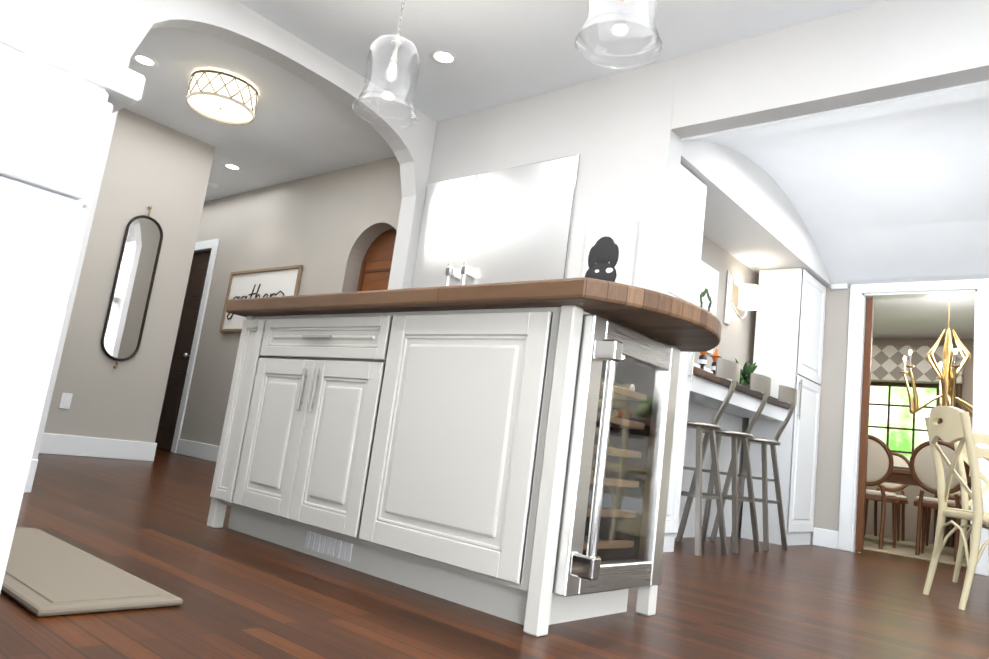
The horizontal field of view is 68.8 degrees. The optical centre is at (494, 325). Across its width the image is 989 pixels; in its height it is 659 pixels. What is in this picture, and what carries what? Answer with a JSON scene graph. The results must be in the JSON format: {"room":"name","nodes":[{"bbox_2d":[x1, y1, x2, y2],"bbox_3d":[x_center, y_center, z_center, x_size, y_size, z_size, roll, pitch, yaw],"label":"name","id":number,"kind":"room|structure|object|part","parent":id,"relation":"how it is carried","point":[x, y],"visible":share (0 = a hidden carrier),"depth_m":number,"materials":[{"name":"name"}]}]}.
{"room":"kitchen","nodes":[
{"label":"kitchen","id":0,"kind":"room"},
{"bbox_2d":[44,108,214,442],"bbox_3d":[-3.567,-0.364,6.101,5.570,2.750,3.250,-1,-13,40],"label":"wall","id":1,"kind":"structure","parent":0,"point":[163,171],"depth_m":5.83,"materials":[{"name":"paint"}]},
{"bbox_2d":[59,393,72,408],"bbox_3d":[-3.231,0.566,5.446,0.011,0.118,0.072,-1,-13,40],"label":"outlet","id":2,"kind":"object","parent":1,"relation":"attached to","point":[65,401],"visible":1,"depth_m":5.44,"materials":[{"name":"white plastic"}]},
{"bbox_3d":[-2.902,-0.324,5.812,0.060,1.355,0.302,-1,-13,40],"label":"hall mirror","id":3,"kind":"part","parent":1,"relation":"part of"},
{"bbox_2d":[0,0,436,458],"bbox_3d":[-2.353,-0.710,3.115,0.150,2.750,7.000,-1,-13,40],"label":"wall","id":4,"kind":"structure","parent":0,"point":[116,31],"depth_m":4.14,"materials":[{"name":"paint"}]},
{"bbox_2d":[24,459,37,492],"bbox_3d":[-2.286,0.617,3.048,0.016,0.150,0.620,-1,-13,40],"label":"baseboard","id":5,"kind":"structure","parent":4,"relation":"attached to","point":[32,470],"depth_m":3.26,"materials":[{"name":"white wood"}]},
{"bbox_2d":[180,156,401,445],"bbox_3d":[-2.492,-0.029,7.247,5.420,2.750,0.260,-1,-13,40],"label":"wall","id":6,"kind":"structure","parent":0,"point":[325,230],"depth_m":6.91,"materials":[{"name":"paint"}]},
{"bbox_2d":[155,251,210,450],"bbox_3d":[-3.439,0.237,7.812,0.748,2.156,0.128,-1,-13,40],"label":"hall door","id":7,"kind":"structure","parent":6,"relation":"in","point":[180,358],"depth_m":7.75,"materials":[{"name":"brown wood"}]},
{"bbox_2d":[176,439,219,461],"bbox_3d":[-2.355,1.208,6.597,2.248,0.150,0.016,-1,-13,40],"label":"baseboard","id":8,"kind":"structure","parent":6,"relation":"attached to","point":[194,449],"depth_m":7.04,"materials":[{"name":"white wood"}]},
{"bbox_2d":[219,265,302,331],"bbox_3d":[-2.246,-0.245,6.898,1.210,0.620,0.030,-1,-13,40],"label":"gather sign","id":9,"kind":"object","parent":6,"relation":"attached to","point":[273,282],"visible":0.44,"depth_m":6.98,"materials":[{"name":"white wood"}]},
{"bbox_2d":[357,229,396,291],"bbox_3d":[-0.992,0.241,5.943,0.674,2.159,0.057,-1,-13,40],"label":"arched door","id":10,"kind":"structure","parent":6,"relation":"in","point":[375,270],"depth_m":6.14,"materials":[{"name":"brown wood"}]},
{"bbox_2d":[0,448,988,658],"bbox_3d":[0.259,1.409,4.997,13.700,0.100,14.000,-1,-13,40],"label":"floor","id":11,"kind":"structure","parent":0,"point":[243,595],"depth_m":2.32,"materials":[{"name":"brown wood"}]},
{"bbox_2d":[0,8,145,592],"bbox_3d":[-1.699,0.042,1.685,2.676,0.975,0.809,-1,-13,40],"label":"cabinet","id":12,"kind":"object","parent":11,"relation":"on","point":[62,99],"visible":1,"depth_m":0.93,"materials":[{"name":"white paint"}]},
{"bbox_2d":[1,528,182,616],"bbox_3d":[-1.228,0.634,1.941,1.000,0.020,0.320,-1,-13,40],"label":"kitchen mat","id":13,"kind":"object","parent":11,"relation":"on","point":[46,574],"visible":1,"depth_m":1.75,"materials":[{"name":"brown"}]},
{"bbox_2d":[39,433,156,460],"bbox_3d":[-3.091,0.943,5.603,0.016,0.150,0.900,-1,-13,40],"label":"baseboard","id":14,"kind":"structure","parent":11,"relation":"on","point":[62,444],"depth_m":5.60,"materials":[{"name":"white wood"}]},
{"bbox_2d":[207,301,710,636],"bbox_3d":[-0.247,0.451,2.718,1.835,0.890,0.716,-1,-13,40],"label":"kitchen island","id":15,"kind":"object","parent":11,"relation":"on","point":[503,450],"depth_m":2.26,"materials":[{"name":"white paint"}]},
{"bbox_2d":[226,277,721,348],"bbox_3d":[-0.147,0.036,2.760,2.000,0.160,0.800,-1,-13,40],"label":"island countertop","id":16,"kind":"structure","parent":15,"relation":"on","point":[692,321],"depth_m":2.15,"materials":[{"name":"brown wood"}]},
{"bbox_2d":[412,154,579,287],"bbox_3d":[0.074,0.148,4.832,1.304,2.264,0.807,-1,-13,40],"label":"fridge","id":17,"kind":"object","parent":11,"relation":"on","point":[513,224],"visible":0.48,"depth_m":4.65,"materials":[{"name":"silver metal"}]},
{"bbox_2d":[663,164,706,551],"bbox_3d":[0.889,0.150,4.365,0.410,2.315,0.659,-1,-13,40],"label":"tall cabinet","id":18,"kind":"object","parent":11,"relation":"on","point":[687,242],"visible":0.27,"depth_m":4.40,"materials":[{"name":"white paint"}]},
{"bbox_2d":[681,358,740,555],"bbox_3d":[1.275,0.822,4.632,0.483,1.196,0.429,-1,-13,40],"label":"stool","id":19,"kind":"object","parent":11,"relation":"on","point":[727,369],"visible":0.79,"depth_m":4.53,"materials":[{"name":"grey wood"}]},
{"bbox_2d":[675,373,770,553],"bbox_3d":[1.637,0.941,5.056,0.483,1.196,0.429,-1,-13,40],"label":"stool","id":20,"kind":"object","parent":11,"relation":"on","point":[760,383],"visible":0.83,"depth_m":4.99,"materials":[{"name":"grey wood"}]},
{"bbox_2d":[675,363,790,537],"bbox_3d":[1.620,0.925,5.307,0.416,1.300,1.979,-1,-13,40],"label":"breakfast bar","id":21,"kind":"object","parent":11,"relation":"on","point":[709,389],"depth_m":5.51,"materials":[{"name":"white wood"}]},
{"bbox_2d":[698,350,711,369],"bbox_3d":[1.483,0.234,5.144,0.087,0.280,0.087,3,-11,26],"label":"figurine","id":22,"kind":"object","parent":21,"relation":"on","point":[702,361],"depth_m":5.12,"materials":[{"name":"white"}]},
{"bbox_2d":[711,348,729,379],"bbox_3d":[1.700,0.307,5.409,0.217,0.280,0.089,13,-11,-28],"label":"figurine","id":23,"kind":"object","parent":21,"relation":"on","point":[713,367],"depth_m":5.37,"materials":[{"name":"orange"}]},
{"bbox_2d":[735,358,757,386],"bbox_3d":[2.036,0.418,5.827,0.353,0.288,0.387,-1,-13,40],"label":"fern plant","id":24,"kind":"object","parent":21,"relation":"on","point":[747,370],"visible":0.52,"depth_m":5.80,"materials":[{"name":"green plant"}]},
{"bbox_2d":[710,385,796,550],"bbox_3d":[1.998,1.061,5.481,0.483,1.196,0.429,-1,-13,40],"label":"stool","id":25,"kind":"object","parent":11,"relation":"on","point":[787,394],"visible":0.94,"depth_m":5.41,"materials":[{"name":"grey wood"}]},
{"bbox_2d":[741,268,825,545],"bbox_3d":[2.570,0.705,6.339,0.410,2.315,0.654,-1,-13,40],"label":"tall cabinet","id":26,"kind":"object","parent":11,"relation":"on","point":[789,333],"visible":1,"depth_m":6.15,"materials":[{"name":"white paint"}]},
{"bbox_2d":[864,534,969,566],"bbox_3d":[4.291,2.332,7.651,3.800,0.010,2.950,-1,-13,40],"label":"dining rug","id":27,"kind":"object","parent":11,"relation":"on","point":[905,548],"visible":0.33,"depth_m":7.15,"materials":[{"name":"beige wicker"}]},
{"bbox_2d":[866,434,898,548],"bbox_3d":[3.674,1.609,7.057,0.472,1.048,0.558,-1,-13,40],"label":"dining chair","id":28,"kind":"object","parent":27,"relation":"on","point":[880,463],"visible":0.56,"depth_m":6.87,"materials":[{"name":"beige fabric"}]},
{"bbox_2d":[864,452,909,540],"bbox_3d":[4.748,2.033,8.734,0.472,1.048,0.558,-1,-13,40],"label":"dining chair","id":29,"kind":"object","parent":27,"relation":"on","point":[900,460],"visible":0.35,"depth_m":8.79,"materials":[{"name":"brown wood"}]},
{"bbox_2d":[885,466,970,490],"bbox_3d":[4.399,1.929,7.706,2.300,0.816,1.100,-1,-13,40],"label":"dining table","id":30,"kind":"object","parent":27,"relation":"on","point":[900,475],"visible":0.06,"depth_m":7.37,"materials":[{"name":"brown wood"}]},
{"bbox_2d":[909,440,970,561],"bbox_3d":[4.132,1.603,6.669,0.472,1.048,0.558,-1,-13,40],"label":"dining chair","id":31,"kind":"object","parent":27,"relation":"on","point":[922,468],"visible":0.48,"depth_m":6.59,"materials":[{"name":"brown wood"}]},
{"bbox_2d":[926,467,970,551],"bbox_3d":[5.244,2.027,8.314,0.472,1.048,0.558,-1,-13,40],"label":"dining chair","id":32,"kind":"object","parent":27,"relation":"on","point":[950,496],"visible":0.06,"depth_m":8.22,"materials":[{"name":"brown wood"}]},
{"bbox_2d":[923,406,988,609],"bbox_3d":[2.559,0.936,3.688,0.569,0.989,0.480,6,-10,10],"label":"chair","id":33,"kind":"object","parent":11,"relation":"on","point":[954,426],"visible":0.98,"depth_m":3.67,"materials":[{"name":"beige wood"}]},
{"bbox_2d":[953,433,988,582],"bbox_3d":[3.280,1.178,4.559,0.480,0.989,0.569,8,-10,-3],"label":"chair","id":34,"kind":"object","parent":11,"relation":"on","point":[966,503],"visible":0.54,"depth_m":4.75,"materials":[{"name":"beige wood"}]},
{"bbox_2d":[124,0,974,338],"bbox_3d":[0.618,-1.324,5.459,13.700,0.250,14.000,-1,-13,40],"label":"ceiling","id":35,"kind":"structure","parent":0,"point":[502,50],"depth_m":4.52,"materials":[{"name":"paint"}]},
{"bbox_2d":[131,53,158,67],"bbox_3d":[-2.390,-1.811,4.934,0.180,0.002,0.180,-1,-13,40],"label":"recessed light","id":36,"kind":"object","parent":35,"relation":"in","point":[144,60],"visible":0.9,"depth_m":4.93,"materials":[{"name":"white"}]},
{"bbox_2d":[208,182,217,188],"bbox_3d":[-2.903,-1.442,7.417,0.120,0.035,0.120,-1,-13,40],"label":"smoke detector","id":37,"kind":"object","parent":35,"relation":"attached to","point":[212,185],"visible":0.75,"depth_m":7.38,"materials":[{"name":"white plastic"}]},
{"bbox_2d":[186,70,258,124],"bbox_3d":[-1.923,-1.609,5.111,0.465,0.181,0.466,-1,-13,40],"label":"light","id":38,"kind":"object","parent":35,"relation":"attached to","point":[220,96],"visible":1,"depth_m":4.99,"materials":[{"name":"beige fabric"}]},
{"bbox_2d":[222,163,241,170],"bbox_3d":[-2.481,-1.502,6.832,0.180,0.002,0.180,-1,-13,40],"label":"recessed light","id":39,"kind":"object","parent":35,"relation":"in","point":[231,166],"visible":1,"depth_m":6.83,"materials":[{"name":"white"}]},
{"bbox_2d":[352,0,418,127],"bbox_3d":[-0.455,-1.391,3.423,0.306,0.827,0.306,-1,-13,40],"label":"pendant light","id":40,"kind":"object","parent":35,"relation":"hanging from","point":[396,44],"visible":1,"depth_m":3.39,"materials":[{"name":"clear glass"}]},
{"bbox_2d":[429,49,457,64],"bbox_3d":[-0.309,-1.630,4.387,0.180,0.002,0.180,-1,-13,40],"label":"recessed light","id":41,"kind":"object","parent":35,"relation":"in","point":[442,57],"visible":1,"depth_m":4.38,"materials":[{"name":"white"}]},
{"bbox_2d":[575,0,662,68],"bbox_3d":[0.488,-1.396,2.602,0.306,0.847,0.306,-1,-13,40],"label":"pendant light","id":42,"kind":"object","parent":35,"relation":"hanging from","point":[656,30],"visible":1,"depth_m":2.56,"materials":[{"name":"clear glass"}]},
{"bbox_2d":[900,297,972,421],"bbox_3d":[4.540,0.321,7.231,0.880,1.368,0.863,-1,-13,40],"label":"dining chandelier","id":43,"kind":"object","parent":35,"relation":"hanging from","point":[947,387],"visible":0.81,"depth_m":7.17,"materials":[{"name":"gold metal"}]},
{"bbox_2d":[428,57,682,294],"bbox_3d":[0.388,-0.073,4.753,1.899,2.750,0.820,-1,-13,40],"label":"wall","id":44,"kind":"structure","parent":0,"point":[618,135],"depth_m":4.24,"materials":[{"name":"paint"}]},
{"bbox_2d":[582,219,637,285],"bbox_3d":[0.639,-0.387,4.045,0.315,0.405,0.040,-1,-13,40],"label":"framed picture","id":45,"kind":"object","parent":44,"relation":"attached to","point":[609,251],"visible":0.92,"depth_m":4.02},
{"bbox_2d":[680,141,830,535],"bbox_3d":[1.692,0.118,5.469,0.640,2.950,3.320,-1,-13,40],"label":"wall","id":46,"kind":"structure","parent":0,"point":[754,224],"depth_m":5.69,"materials":[{"name":"paint"}]},
{"bbox_2d":[697,260,718,353],"bbox_3d":[1.638,-0.151,5.644,0.027,0.680,0.440,-1,-13,40],"label":"framed picture","id":47,"kind":"object","parent":46,"relation":"attached to","point":[708,287],"visible":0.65,"depth_m":5.69,"materials":[{"name":"white"}]},
{"bbox_2d":[724,270,760,324],"bbox_3d":[2.097,-0.209,6.061,0.188,0.450,0.338,-1,-13,40],"label":"sconce","id":48,"kind":"object","parent":46,"relation":"attached to","point":[749,297],"visible":1,"depth_m":6.05,"materials":[{"name":"silver metal"}]},
{"bbox_2d":[671,0,988,138],"bbox_3d":[3.084,-1.332,2.360,5.329,0.485,0.150,-1,-13,40],"label":"header beam","id":49,"kind":"structure","parent":0,"point":[886,50],"depth_m":3.48,"materials":[{"name":"paint"}]},
{"bbox_2d":[681,80,988,286],"bbox_3d":[4.259,-1.021,3.603,5.750,0.620,3.360,-1,-13,40],"label":"ceiling","id":50,"kind":"structure","parent":0,"point":[894,190],"depth_m":5.20,"materials":[{"name":"paint"}]},
{"bbox_2d":[810,286,988,555],"bbox_3d":[4.863,0.456,5.004,6.070,2.950,0.150,-1,-13,40],"label":"wall","id":51,"kind":"structure","parent":0,"point":[830,446],"depth_m":6.41,"materials":[{"name":"paint"}]},
{"bbox_2d":[855,297,873,552],"bbox_3d":[3.225,0.833,6.286,0.053,2.215,0.050,-1,-13,40],"label":"pocket door","id":52,"kind":"structure","parent":51,"relation":"in","point":[860,524],"depth_m":6.26,"materials":[{"name":"brown wood"}]},
{"bbox_2d":[866,338,973,549],"bbox_3d":[6.542,1.390,8.617,8.200,2.750,0.150,-1,-13,40],"label":"wall","id":53,"kind":"structure","parent":0,"point":[911,492],"depth_m":9.28,"materials":[{"name":"paint"}]},
{"bbox_2d":[869,382,937,453],"bbox_3d":[5.997,1.357,9.057,2.496,1.216,0.060,-1,-13,40],"label":"dining room window","id":54,"kind":"structure","parent":53,"relation":"in","point":[890,385],"depth_m":9.63,"materials":[{"name":"brown wood"}]},
{"bbox_2d":[871,345,963,384],"bbox_3d":[6.029,0.500,9.107,3.000,0.480,0.136,-1,-13,40],"label":"valance","id":55,"kind":"object","parent":53,"relation":"attached to","point":[887,363],"visible":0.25,"depth_m":9.53,"materials":[{"name":"grey fabric"}]},
{"bbox_2d":[933,384,961,545],"bbox_3d":[5.687,1.719,9.058,0.265,1.992,0.057,-1,-13,40],"label":"panel","id":56,"kind":"object","parent":55,"relation":"hanging from","point":[951,538],"visible":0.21,"depth_m":8.95,"materials":[{"name":"brown"}]},
{"label":"outside","id":57,"kind":"structure","parent":0,"visible":0},
{"bbox_2d":[868,386,935,460],"bbox_3d":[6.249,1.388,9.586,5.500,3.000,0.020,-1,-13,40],"label":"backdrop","id":58,"kind":"structure","parent":57,"point":[900,417],"depth_m":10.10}
]}

